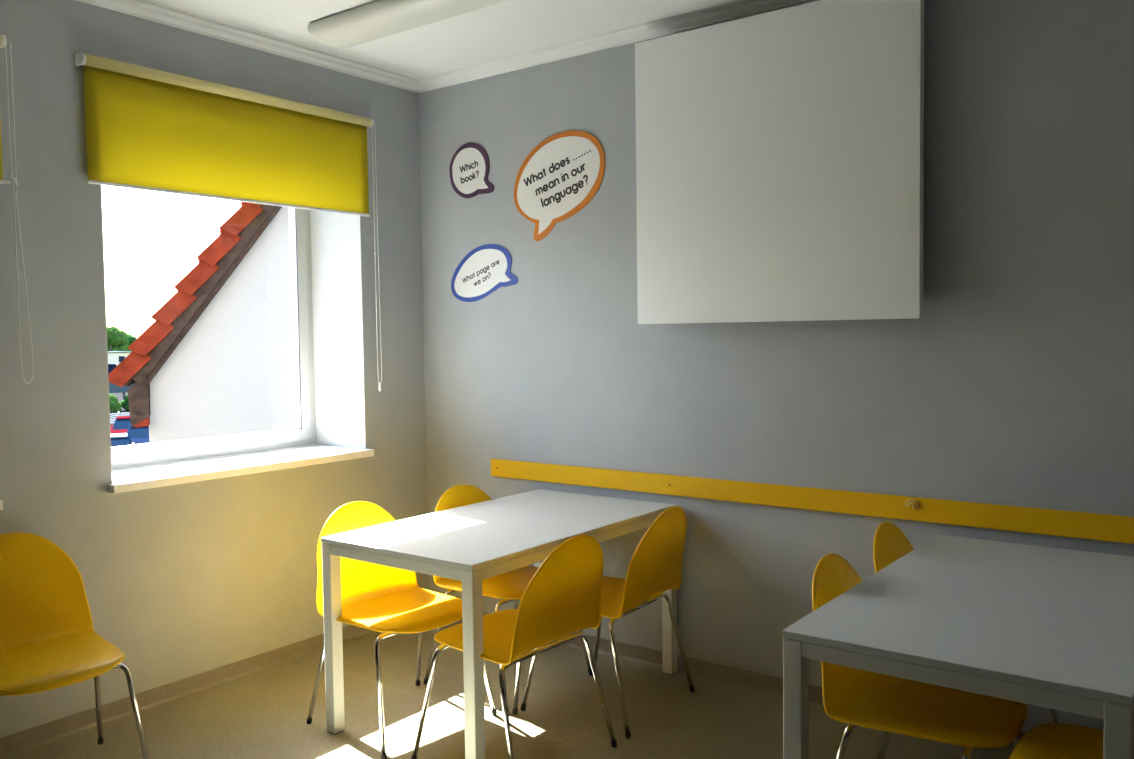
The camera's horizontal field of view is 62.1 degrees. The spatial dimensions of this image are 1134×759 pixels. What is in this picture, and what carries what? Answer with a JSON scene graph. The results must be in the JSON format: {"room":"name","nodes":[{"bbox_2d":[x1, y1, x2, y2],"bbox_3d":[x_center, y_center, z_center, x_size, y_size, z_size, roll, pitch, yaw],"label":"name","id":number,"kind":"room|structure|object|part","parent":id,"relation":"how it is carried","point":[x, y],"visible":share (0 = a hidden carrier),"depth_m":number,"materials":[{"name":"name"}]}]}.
{"room":"classroom","nodes":[
{"label":"classroom","id":0,"kind":"room"},
{"bbox_2d":[0,0,428,737],"bbox_3d":[-2.630,0.036,2.917,0.460,2.926,5.600,1,3,37],"label":"wall","id":1,"kind":"structure","parent":0,"point":[185,580],"depth_m":3.77,"materials":[{"name":"grey paint"}]},
{"bbox_2d":[0,500,2,509],"bbox_3d":[-2.606,-0.282,2.917,0.524,1.538,1.338,1,3,37],"label":"window","id":2,"kind":"structure","parent":1,"relation":"in","point":[1,501],"depth_m":3.32,"materials":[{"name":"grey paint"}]},
{"bbox_2d":[0,35,33,383],"bbox_3d":[-2.398,-0.563,2.769,0.066,1.227,1.515,1,3,37],"label":"roller blind","id":3,"kind":"object","parent":1,"relation":"attached to","point":[3,41],"visible":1,"depth_m":3.32,"materials":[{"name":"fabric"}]},
{"bbox_2d":[0,625,374,757],"bbox_3d":[-2.424,1.347,2.837,0.012,0.069,5.600,1,3,37],"label":"baseboard","id":4,"kind":"structure","parent":1,"relation":"attached to","point":[20,741],"depth_m":3.86,"materials":[{"name":"beige plastic"}]},
{"bbox_2d":[75,53,381,391],"bbox_3d":[-1.380,-0.581,4.117,0.066,1.347,1.437,1,3,37],"label":"roller blind","id":5,"kind":"object","parent":1,"relation":"attached to","point":[149,129],"visible":1,"depth_m":3.98,"materials":[{"name":"yellow fabric"}]},
{"bbox_3d":[-0.942,-0.619,4.667,0.003,1.287,0.029,1,3,37],"label":"pull cord","id":6,"kind":"part","parent":5,"relation":"part of","materials":[{"name":"white plastic"}]},
{"bbox_2d":[100,185,373,493],"bbox_3d":[-1.566,-0.361,4.277,0.506,1.538,1.313,1,3,37],"label":"window","id":7,"kind":"structure","parent":1,"relation":"in","point":[326,260],"depth_m":4.75,"materials":[{"name":"grey paint"}]},
{"bbox_3d":[-1.725,-0.379,4.397,0.068,1.430,1.207,1,3,37],"label":"sash","id":8,"kind":"part","parent":7,"relation":"part of","materials":[{"name":"grey plastic"}]},
{"bbox_3d":[-1.736,-0.380,4.405,0.070,1.500,1.279,1,3,37],"label":"frame","id":9,"kind":"part","parent":7,"relation":"part of","materials":[{"name":"grey plastic"}]},
{"bbox_3d":[-1.544,0.390,4.305,0.385,0.034,1.286,1,3,37],"label":"sill","id":10,"kind":"part","parent":7,"relation":"part of","materials":[{"name":"white paint"}]},
{"bbox_2d":[75,0,418,92],"bbox_3d":[-2.442,-1.397,2.693,0.060,0.046,5.600,1,3,37],"label":"trim","id":11,"kind":"structure","parent":1,"relation":"attached to","point":[137,8],"depth_m":4.09,"materials":[{"name":"white paint"}]},
{"bbox_2d":[140,0,737,79],"bbox_3d":[-0.097,-1.429,0.918,6.860,0.120,6.000,1,3,37],"label":"ceiling","id":12,"kind":"structure","parent":0,"point":[509,28],"depth_m":4.01,"materials":[{"name":"white paint"}]},
{"bbox_2d":[307,0,507,47],"bbox_3d":[-0.420,-1.449,3.586,1.510,0.081,0.224,1,3,37],"label":"ceiling light","id":13,"kind":"object","parent":12,"relation":"attached to","point":[377,19],"visible":1,"depth_m":3.74,"materials":[{"name":"grey plastic"}]},
{"bbox_2d":[0,620,1013,758],"bbox_3d":[0.047,1.496,0.978,6.200,0.120,5.600,1,3,37],"label":"floor","id":14,"kind":"structure","parent":0,"point":[262,714],"depth_m":3.64,"materials":[{"name":"beige plastic"}]},
{"bbox_2d":[0,532,149,758],"bbox_3d":[-1.755,0.951,3.110,0.546,0.818,0.548,-3,4,-45],"label":"chair","id":15,"kind":"object","parent":14,"relation":"on","point":[48,639],"visible":1,"depth_m":3.26,"materials":[{"name":"yellow plastic"}]},
{"bbox_3d":[-1.726,1.134,3.344,0.082,0.408,0.237,0,3,19],"label":"leg","id":16,"kind":"part","parent":15,"relation":"part of","materials":[{"name":"silver metal"}]},
{"bbox_3d":[-1.491,1.142,3.105,0.231,0.408,0.076,-2,3,-22],"label":"leg","id":17,"kind":"part","parent":15,"relation":"part of","materials":[{"name":"silver metal"}]},
{"bbox_2d":[306,501,496,758],"bbox_3d":[-0.661,0.910,3.651,0.548,0.818,0.546,2,4,43],"label":"chair","id":18,"kind":"object","parent":14,"relation":"on","point":[389,601],"visible":0.77,"depth_m":3.69,"materials":[{"name":"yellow plastic"}]},
{"bbox_3d":[-0.881,1.109,3.627,0.237,0.408,0.082,-2,3,-21],"label":"leg","id":19,"kind":"part","parent":18,"relation":"part of","materials":[{"name":"silver metal"}]},
{"bbox_3d":[-0.635,1.117,3.400,0.076,0.408,0.231,0,3,20],"label":"leg","id":20,"kind":"part","parent":18,"relation":"part of","materials":[{"name":"silver metal"}]},
{"bbox_3d":[-0.639,1.094,3.885,0.082,0.408,0.237,0,3,17],"label":"leg","id":21,"kind":"part","parent":18,"relation":"part of","materials":[{"name":"silver metal"}]},
{"bbox_3d":[-0.396,1.101,3.655,0.231,0.408,0.076,-2,3,-24],"label":"leg","id":22,"kind":"part","parent":18,"relation":"part of","materials":[{"name":"silver metal"}]},
{"bbox_2d":[321,489,676,758],"bbox_3d":[-0.216,0.935,3.815,0.765,0.740,1.300,1,3,37],"label":"table","id":23,"kind":"object","parent":14,"relation":"on","point":[471,544],"visible":0.8,"depth_m":3.51,"materials":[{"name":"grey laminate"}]},
{"bbox_3d":[-0.877,0.966,3.533,0.049,0.716,0.049,1,3,37],"label":"leg","id":24,"kind":"part","parent":23,"relation":"part of","materials":[{"name":"white metal"}]},
{"bbox_3d":[-0.603,0.635,3.293,0.664,0.040,0.025,1,3,37],"label":"frame rail","id":25,"kind":"part","parent":23,"relation":"part of","materials":[{"name":"white"}]},
{"bbox_3d":[-0.307,0.978,3.102,0.049,0.716,0.049,1,3,37],"label":"leg","id":26,"kind":"part","parent":23,"relation":"part of","materials":[{"name":"white metal"}]},
{"bbox_3d":[-0.124,0.908,4.528,0.049,0.716,0.049,1,3,37],"label":"leg","id":27,"kind":"part","parent":23,"relation":"part of","materials":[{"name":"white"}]},
{"bbox_3d":[0.073,0.612,3.578,0.025,0.040,1.199,1,3,37],"label":"frame rail","id":28,"kind":"part","parent":23,"relation":"part of","materials":[{"name":"white"}]},
{"bbox_3d":[0.445,0.921,4.098,0.049,0.716,0.049,1,3,37],"label":"leg","id":29,"kind":"part","parent":23,"relation":"part of","materials":[{"name":"white"}]},
{"bbox_2d":[423,484,592,710],"bbox_3d":[-0.272,0.885,4.058,0.548,0.818,0.546,2,4,41],"label":"chair","id":30,"kind":"object","parent":14,"relation":"on","point":[509,586],"visible":0.38,"depth_m":4.02,"materials":[{"name":"yellow plastic"}]},
{"bbox_3d":[-0.491,1.085,4.025,0.237,0.408,0.082,-2,3,-23],"label":"leg","id":31,"kind":"part","parent":30,"relation":"part of","materials":[{"name":"silver metal"}]},
{"bbox_3d":[-0.237,1.092,3.807,0.076,0.408,0.231,0,3,18],"label":"leg","id":32,"kind":"part","parent":30,"relation":"part of","materials":[{"name":"silver metal"}]},
{"bbox_3d":[-0.258,1.069,4.292,0.082,0.408,0.237,0,3,15],"label":"leg","id":33,"kind":"part","parent":30,"relation":"part of","materials":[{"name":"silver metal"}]},
{"bbox_3d":[-0.008,1.076,4.071,0.231,0.408,0.076,-2,3,-26],"label":"leg","id":34,"kind":"part","parent":30,"relation":"part of","materials":[{"name":"silver metal"}]},
{"bbox_2d":[411,535,616,758],"bbox_3d":[-0.170,0.920,3.301,0.548,0.818,0.546,1,3,39],"label":"chair","id":35,"kind":"object","parent":14,"relation":"on","point":[562,599],"visible":0.92,"depth_m":3.17,"materials":[{"name":"yellow plastic"}]},
{"bbox_3d":[-0.428,1.119,3.297,0.231,0.408,0.076,-2,3,-28],"label":"leg","id":36,"kind":"part","parent":35,"relation":"part of","materials":[{"name":"silver metal"}]},
{"bbox_3d":[-0.141,1.125,3.076,0.115,0.408,0.211,1,3,39],"label":"leg","id":37,"kind":"part","parent":35,"relation":"part of","materials":[{"name":"silver metal"}]},
{"bbox_3d":[-0.208,1.103,3.568,0.076,0.408,0.231,0,3,16],"label":"leg","id":38,"kind":"part","parent":35,"relation":"part of","materials":[{"name":"silver metal"}]},
{"bbox_3d":[0.053,1.109,3.360,0.237,0.408,0.082,-2,3,-25],"label":"leg","id":39,"kind":"part","parent":35,"relation":"part of","materials":[{"name":"silver metal"}]},
{"bbox_2d":[520,506,694,738],"bbox_3d":[0.186,0.892,3.779,0.548,0.818,0.546,1,3,34],"label":"chair","id":40,"kind":"object","parent":14,"relation":"on","point":[655,566],"visible":0.73,"depth_m":3.64,"materials":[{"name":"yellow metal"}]},
{"bbox_3d":[-0.071,1.092,3.753,0.231,0.408,0.076,-3,3,-33],"label":"leg","id":41,"kind":"part","parent":40,"relation":"part of","materials":[{"name":"silver metal"}]},
{"bbox_3d":[0.125,1.076,4.042,0.076,0.408,0.231,0,3,11],"label":"leg","id":42,"kind":"part","parent":40,"relation":"part of","materials":[{"name":"silver metal"}]},
{"bbox_3d":[0.205,1.097,3.563,0.082,0.408,0.237,0,3,8],"label":"leg","id":43,"kind":"part","parent":40,"relation":"part of","materials":[{"name":"silver metal"}]},
{"bbox_3d":[0.404,1.081,3.857,0.237,0.408,0.082,-2,3,-30],"label":"leg","id":44,"kind":"part","parent":40,"relation":"part of","materials":[{"name":"silver metal"}]},
{"bbox_2d":[812,553,1026,758],"bbox_3d":[0.992,0.934,2.656,0.548,0.818,0.546,1,3,37],"label":"chair","id":45,"kind":"object","parent":14,"relation":"on","point":[968,721],"visible":0.62,"depth_m":2.60,"materials":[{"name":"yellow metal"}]},
{"bbox_3d":[0.776,1.135,2.608,0.237,0.408,0.082,-2,3,-27],"label":"leg","id":46,"kind":"part","parent":45,"relation":"part of","materials":[{"name":"silver metal"}]},
{"bbox_3d":[0.990,1.119,2.891,0.082,0.408,0.237,0,3,11],"label":"leg","id":47,"kind":"part","parent":45,"relation":"part of","materials":[{"name":"silver metal"}]},
{"bbox_3d":[1.045,1.141,2.408,0.076,0.408,0.231,0,3,14],"label":"leg","id":48,"kind":"part","parent":45,"relation":"part of","materials":[{"name":"silver metal"}]},
{"bbox_3d":[1.255,1.125,2.687,0.231,0.408,0.076,-2,3,-30],"label":"leg","id":49,"kind":"part","parent":45,"relation":"part of","materials":[{"name":"silver metal"}]},
{"bbox_2d":[782,535,1133,758],"bbox_3d":[1.245,0.969,2.670,0.752,0.740,1.345,1,3,37],"label":"table","id":50,"kind":"object","parent":14,"relation":"on","point":[1047,627],"visible":0.92,"depth_m":2.34,"materials":[{"name":"grey laminate"}]},
{"bbox_3d":[0.576,1.001,2.366,0.049,0.716,0.049,1,3,37],"label":"leg","id":51,"kind":"part","parent":50,"relation":"part of","materials":[{"name":"white metal"}]},
{"bbox_3d":[0.845,0.670,2.131,0.651,0.040,0.025,1,3,37],"label":"frame rail","id":52,"kind":"part","parent":50,"relation":"part of","materials":[{"name":"white metal"}]},
{"bbox_3d":[1.135,1.013,1.944,0.049,0.716,0.049,1,3,37],"label":"leg","id":53,"kind":"part","parent":50,"relation":"part of","materials":[{"name":"white"}]},
{"bbox_2d":[873,521,1058,758],"bbox_3d":[1.316,0.908,3.117,0.548,0.818,0.546,1,3,37],"label":"chair","id":54,"kind":"object","parent":14,"relation":"on","point":[890,543],"visible":0.09,"depth_m":3.22,"materials":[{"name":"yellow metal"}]},
{"bbox_3d":[1.100,1.109,3.069,0.237,0.408,0.082,-2,3,-27],"label":"leg","id":55,"kind":"part","parent":54,"relation":"part of","materials":[{"name":"silver metal"}]},
{"bbox_3d":[1.579,1.098,3.148,0.231,0.408,0.076,-2,3,-30],"label":"leg","id":56,"kind":"part","parent":54,"relation":"part of","materials":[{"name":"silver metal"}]},
{"bbox_2d":[1009,723,1103,758],"bbox_3d":[1.325,0.951,2.202,0.548,0.818,0.546,1,3,37],"label":"chair","id":57,"kind":"object","parent":14,"relation":"on","point":[1047,740],"visible":0.84,"depth_m":2.35,"materials":[{"name":"yellow plastic"}]},
{"bbox_2d":[419,0,1133,732],"bbox_3d":[1.671,-0.041,3.301,6.860,2.926,0.200,1,3,37],"label":"wall","id":58,"kind":"structure","parent":0,"point":[1013,385],"depth_m":3.69,"materials":[{"name":"grey paint"}]},
{"bbox_2d":[449,142,493,197],"bbox_3d":[-0.482,-1.054,4.740,0.301,0.277,0.005,1,3,37],"label":"sign","id":59,"kind":"object","parent":58,"relation":"attached to","point":[469,168],"visible":1,"depth_m":4.74,"materials":[{"name":"white paper"}]},
{"bbox_3d":[-0.489,-1.052,4.743,0.244,0.230,0.001,1,3,37],"label":"white panel","id":60,"kind":"part","parent":59,"relation":"part of","materials":[{"name":"white paper"}]},
{"bbox_2d":[451,244,517,301],"bbox_3d":[-0.419,-0.534,4.723,0.449,0.284,0.005,1,3,37],"label":"sign","id":61,"kind":"object","parent":58,"relation":"attached to","point":[485,269],"visible":1,"depth_m":4.72,"materials":[{"name":"white paper"}]},
{"bbox_3d":[-0.427,-0.534,4.726,0.383,0.236,0.001,1,3,37],"label":"white panel","id":62,"kind":"part","parent":61,"relation":"part of","materials":[{"name":"white paper"}]},
{"bbox_2d":[514,131,604,240],"bbox_3d":[-0.043,-0.906,4.417,0.539,0.495,0.005,1,3,37],"label":"sign","id":63,"kind":"object","parent":58,"relation":"attached to","point":[563,173],"visible":1,"depth_m":4.41,"materials":[{"name":"white paper"}]},
{"bbox_2d":[418,0,811,92],"bbox_3d":[1.677,-1.471,3.051,6.200,0.046,0.060,1,3,37],"label":"trim","id":64,"kind":"structure","parent":58,"relation":"attached to","point":[740,8],"depth_m":4.17,"materials":[{"name":"white paint"}]},
{"bbox_2d":[461,612,1025,749],"bbox_3d":[1.729,1.273,3.200,6.200,0.069,0.012,1,3,37],"label":"baseboard","id":65,"kind":"structure","parent":58,"relation":"attached to","point":[714,671],"depth_m":4.05,"materials":[{"name":"beige plastic"}]},
{"bbox_2d":[635,0,923,323],"bbox_3d":[0.804,-0.823,3.709,1.183,1.187,0.121,1,3,37],"label":"board","id":66,"kind":"object","parent":58,"relation":"attached to","point":[780,153],"visible":1,"depth_m":3.61,"materials":[{"name":"white laminate"}]},
{"bbox_2d":[491,459,1133,543],"bbox_3d":[1.387,0.481,3.408,4.424,0.086,0.019,1,3,37],"label":"chair rail","id":67,"kind":"object","parent":58,"relation":"attached to","point":[1094,526],"visible":1,"depth_m":3.63,"materials":[{"name":"yellow laminate"}]},
{"bbox_2d":[904,499,918,509],"bbox_3d":[1.271,0.462,3.474,0.052,0.039,0.016,1,3,37],"label":"wall hook","id":68,"kind":"object","parent":67,"relation":"attached to","point":[911,505],"visible":1,"depth_m":3.47,"materials":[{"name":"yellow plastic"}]},
{"label":"outside","id":69,"kind":"structure","parent":0,"visible":0},
{"bbox_2d":[109,392,147,465],"bbox_3d":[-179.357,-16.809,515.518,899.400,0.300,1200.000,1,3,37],"label":"ground","id":70,"kind":"structure","parent":69,"point":[119,396],"depth_m":77.68,"materials":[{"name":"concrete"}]},
{"bbox_2d":[108,364,116,373],"bbox_3d":[-49.673,-0.400,101.222,4.344,2.550,1.810,-2,3,-25],"label":"car","id":71,"kind":"object","parent":70,"relation":"on","point":[111,367],"visible":0.09,"depth_m":100.66,"materials":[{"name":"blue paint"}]},
{"bbox_2d":[109,394,121,415],"bbox_3d":[-30.117,1.694,62.421,1.093,1.501,1.210,-2,3,-20],"label":"bush","id":72,"kind":"object","parent":70,"relation":"on","point":[115,406],"visible":0.71,"depth_m":62.18,"materials":[{"name":"green plant"}]},
{"bbox_2d":[107,326,130,351],"bbox_3d":[-75.427,-5.099,155.445,5.497,7.520,5.997,1,3,37],"label":"tree","id":73,"kind":"object","parent":70,"relation":"on","point":[117,340],"visible":0.45,"depth_m":154.85,"materials":[{"name":"green plant"}]},
{"bbox_2d":[108,351,131,365],"bbox_3d":[-62.454,-1.893,125.769,6.400,3.560,7.700,1,3,37],"label":"building","id":74,"kind":"structure","parent":70,"relation":"on","point":[114,357],"depth_m":124.67,"materials":[{"name":"grey paint"}]},
{"bbox_2d":[110,412,129,423],"bbox_3d":[-26.983,2.301,56.719,0.120,0.740,3.400,1,3,37],"label":"slatted fence","id":75,"kind":"object","parent":70,"relation":"on","point":[118,413],"visible":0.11,"depth_m":56.54,"materials":[{"name":"grey"}]},
{"bbox_2d":[110,416,130,433],"bbox_3d":[-20.126,2.477,43.517,1.810,1.450,4.287,-2,3,-25],"label":"car","id":76,"kind":"object","parent":70,"relation":"on","point":[122,423],"visible":0.12,"depth_m":42.84,"materials":[{"name":"red paint"}]},
{"bbox_2d":[109,382,134,408],"bbox_3d":[-32.336,1.198,66.977,2.400,2.120,3.200,1,3,37],"label":"shelter","id":77,"kind":"object","parent":70,"relation":"on","point":[113,388],"visible":0.17,"depth_m":66.10,"materials":[{"name":"grey metal"}]},
{"bbox_2d":[111,433,134,469],"bbox_3d":[-17.012,2.836,35.035,1.810,1.450,4.287,-2,3,-25],"label":"car","id":78,"kind":"object","parent":70,"relation":"on","point":[119,439],"visible":0.09,"depth_m":34.90,"materials":[{"name":"grey paint"}]},
{"bbox_2d":[121,395,128,411],"bbox_3d":[-29.330,1.634,63.431,1.374,1.504,1.228,1,3,37],"label":"bush","id":79,"kind":"object","parent":70,"relation":"on","point":[125,403],"visible":0.29,"depth_m":63.13,"materials":[{"name":"green plant"}]},
{"bbox_2d":[127,334,136,350],"bbox_3d":[-78.373,-4.983,167.799,5.254,6.198,5.115,1,3,37],"label":"tree","id":80,"kind":"object","parent":70,"relation":"on","point":[132,339],"visible":0.05,"depth_m":166.55,"materials":[{"name":"green plant"}]},
{"bbox_2d":[127,424,148,443],"bbox_3d":[-17.638,2.633,39.512,1.810,1.450,4.287,-2,3,-25],"label":"car","id":81,"kind":"object","parent":70,"relation":"on","point":[140,435],"visible":0.09,"depth_m":38.79,"materials":[{"name":"blue paint"}]},
{"bbox_2d":[108,202,300,464],"bbox_3d":[-2.681,0.226,12.713,5.723,8.383,6.525,-2,3,-20],"label":"neighbouring house","id":82,"kind":"structure","parent":70,"relation":"on","point":[216,359],"depth_m":9.25,"materials":[{"name":"beige paint"}]}
]}

